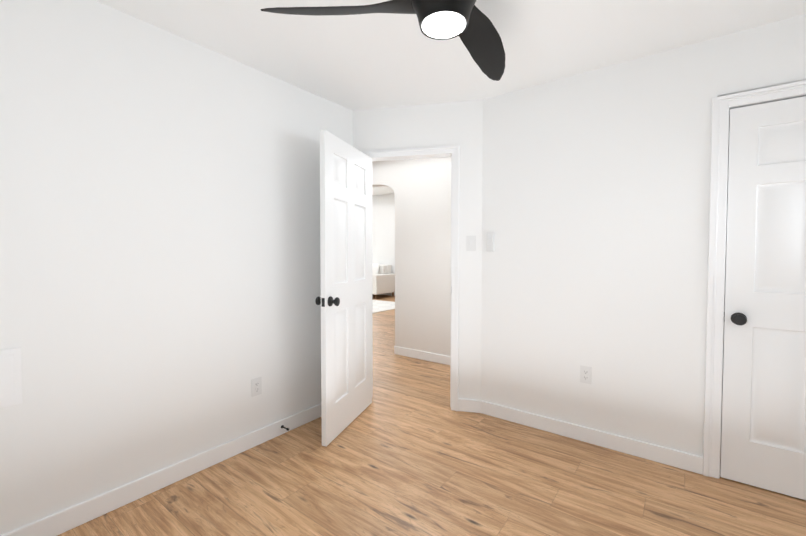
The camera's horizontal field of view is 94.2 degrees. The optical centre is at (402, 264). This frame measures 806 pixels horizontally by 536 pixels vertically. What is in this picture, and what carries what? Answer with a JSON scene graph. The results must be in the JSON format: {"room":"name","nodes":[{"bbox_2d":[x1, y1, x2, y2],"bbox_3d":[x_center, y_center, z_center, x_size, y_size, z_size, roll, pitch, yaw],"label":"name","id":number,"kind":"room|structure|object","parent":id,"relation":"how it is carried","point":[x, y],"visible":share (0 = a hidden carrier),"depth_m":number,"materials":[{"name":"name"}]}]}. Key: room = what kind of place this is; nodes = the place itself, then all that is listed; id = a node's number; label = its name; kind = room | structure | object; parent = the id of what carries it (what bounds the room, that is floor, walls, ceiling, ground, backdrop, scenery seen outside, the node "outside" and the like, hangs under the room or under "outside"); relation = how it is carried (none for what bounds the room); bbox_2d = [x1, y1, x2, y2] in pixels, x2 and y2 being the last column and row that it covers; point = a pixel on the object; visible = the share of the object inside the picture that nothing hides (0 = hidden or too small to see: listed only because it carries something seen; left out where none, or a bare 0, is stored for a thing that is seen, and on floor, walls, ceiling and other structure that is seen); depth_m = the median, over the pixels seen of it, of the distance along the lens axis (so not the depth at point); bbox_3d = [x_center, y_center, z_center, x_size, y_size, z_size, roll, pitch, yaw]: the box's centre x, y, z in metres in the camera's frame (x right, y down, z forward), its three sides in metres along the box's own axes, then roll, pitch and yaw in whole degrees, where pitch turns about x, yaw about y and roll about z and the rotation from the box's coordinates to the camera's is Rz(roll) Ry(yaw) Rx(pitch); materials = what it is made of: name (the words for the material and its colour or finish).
{"room":"empty bedroom","nodes":[
{"label":"empty bedroom","id":0,"kind":"room"},
{"bbox_2d":[0,0,352,535],"bbox_3d":[-1.267,-0.026,2.117,0.120,2.440,2.892,1,2,37],"label":"wall","id":1,"kind":"structure","parent":0,"point":[160,284],"depth_m":1.92,"materials":[{"name":"white paint"}]},
{"bbox_2d":[0,347,22,407],"bbox_3d":[-1.717,0.470,1.424,0.010,0.236,0.380,1,2,37],"label":"access cover","id":2,"kind":"object","parent":1,"relation":"attached to","point":[11,392],"visible":1,"depth_m":1.55,"materials":[{"name":"white plastic"}]},
{"bbox_2d":[251,377,261,396],"bbox_3d":[-0.957,0.799,2.449,0.007,0.114,0.070,1,2,37],"label":"outlet","id":3,"kind":"object","parent":1,"relation":"attached to","point":[256,386],"visible":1,"depth_m":2.45,"materials":[{"name":"white plastic"}]},
{"bbox_2d":[372,186,393,195],"bbox_3d":[-1.258,-2.055,8.629,10.240,0.100,5.070,1,2,37],"label":"ceiling","id":4,"kind":"structure","parent":0,"point":[381,190],"depth_m":10.44,"materials":[{"name":"white paint"}]},
{"bbox_2d":[372,193,394,292],"bbox_3d":[0.228,-0.566,10.654,10.240,3.000,0.120,1,2,37],"label":"wall","id":5,"kind":"structure","parent":0,"point":[383,228],"depth_m":11.16,"materials":[{"name":"white paint"}]},
{"bbox_2d":[372,157,450,355],"bbox_3d":[-1.776,-0.424,5.990,12.640,3.000,0.150,1,2,37],"label":"wall","id":6,"kind":"structure","parent":0,"point":[421,188],"depth_m":4.40,"materials":[{"name":"white paint"}]},
{"bbox_2d":[394,346,449,364],"bbox_3d":[0.669,1.084,4.098,1.962,0.100,0.019,1,2,37],"label":"baseboard","id":7,"kind":"structure","parent":6,"relation":"attached to","point":[428,356],"depth_m":4.41,"materials":[{"name":"white wood"}]},
{"bbox_2d":[353,100,482,399],"bbox_3d":[0.125,-0.056,3.091,1.082,2.440,0.120,0,2,12],"label":"wall","id":8,"kind":"structure","parent":0,"point":[467,127],"depth_m":2.96,"materials":[{"name":"white paint"}]},
{"bbox_2d":[315,129,371,446],"bbox_3d":[-0.394,0.152,2.752,0.159,2.030,0.751,1,2,18],"label":"bedroom door","id":9,"kind":"structure","parent":8,"relation":"in","point":[344,300],"depth_m":2.64,"materials":[{"name":"white paint"}]},
{"bbox_2d":[1,398,702,535],"bbox_3d":[0.275,1.170,1.275,3.408,0.100,3.108,1,2,37],"label":"baseboard","id":10,"kind":"structure","parent":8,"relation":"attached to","point":[66,519],"depth_m":2.23,"materials":[{"name":"white wood"}]},
{"bbox_2d":[362,145,459,410],"bbox_3d":[0.058,0.114,3.107,0.815,2.100,0.149,0,2,12],"label":"door frame","id":11,"kind":"structure","parent":8,"relation":"attached to","point":[454,365],"depth_m":2.97,"materials":[{"name":"white wood"}]},
{"bbox_2d":[466,236,475,250],"bbox_3d":[0.533,-0.166,2.930,0.075,0.120,0.011,0,2,12],"label":"rocker light switch","id":12,"kind":"object","parent":8,"relation":"attached to","point":[470,243],"visible":1,"depth_m":2.93,"materials":[{"name":"white plastic"}]},
{"bbox_2d":[57,294,805,535],"bbox_3d":[-1.551,1.096,6.336,12.640,0.060,9.240,1,2,37],"label":"floor","id":13,"kind":"structure","parent":0,"point":[407,451],"depth_m":2.00,"materials":[{"name":"brown wood"}]},
{"bbox_2d":[372,300,394,312],"bbox_3d":[-1.921,0.965,9.463,4.050,0.012,2.240,1,2,37],"label":"area rug","id":14,"kind":"object","parent":13,"relation":"on","point":[379,306],"visible":0.07,"depth_m":8.74,"materials":[{"name":"white fabric"}]},
{"bbox_2d":[372,263,394,298],"bbox_3d":[-1.330,0.417,11.140,2.234,1.004,0.937,1,2,37],"label":"sofa","id":15,"kind":"object","parent":13,"relation":"on","point":[383,279],"visible":0.23,"depth_m":10.54,"materials":[{"name":"white fabric"}]},
{"bbox_2d":[96,0,805,110],"bbox_3d":[-3.074,-1.361,4.234,12.640,0.100,4.170,1,2,37],"label":"ceiling","id":16,"kind":"structure","parent":0,"point":[368,61],"depth_m":2.06,"materials":[{"name":"white paint"}]},
{"bbox_2d":[261,0,504,80],"bbox_3d":[0.273,-1.071,1.546,1.236,0.313,1.133,1,2,37],"label":"ceiling fan","id":17,"kind":"object","parent":16,"relation":"hanging from","point":[470,24],"visible":1,"depth_m":1.49,"materials":[{"name":"black plastic"}]},
{"bbox_2d":[481,14,805,456],"bbox_3d":[1.664,-0.029,2.209,2.585,2.440,0.120,1,2,37],"label":"wall","id":18,"kind":"structure","parent":0,"point":[595,199],"depth_m":2.38,"materials":[{"name":"white paint"}]},
{"bbox_2d":[486,232,494,250],"bbox_3d":[0.667,-0.174,2.864,0.062,0.148,0.022,1,2,37],"label":"remote","id":19,"kind":"object","parent":18,"relation":"attached to","point":[490,244],"visible":1,"depth_m":2.85,"materials":[{"name":"white plastic"}]},
{"bbox_2d":[580,365,591,383],"bbox_3d":[1.215,0.733,2.490,0.070,0.114,0.007,1,2,37],"label":"outlet","id":20,"kind":"object","parent":18,"relation":"attached to","point":[585,374],"visible":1,"depth_m":2.49,"materials":[{"name":"white plastic"}]},
{"bbox_2d":[703,79,805,478],"bbox_3d":[2.105,0.144,1.871,0.916,2.115,0.139,1,2,37],"label":"door frame","id":21,"kind":"structure","parent":18,"relation":"attached to","point":[722,105],"depth_m":2.06,"materials":[{"name":"white wood"}]},
{"bbox_2d":[720,96,805,499],"bbox_3d":[2.088,0.179,1.850,0.762,2.030,0.159,1,2,37],"label":"closet door","id":22,"kind":"structure","parent":18,"relation":"in","point":[763,429],"depth_m":1.97,"materials":[{"name":"white paint"}]}
]}

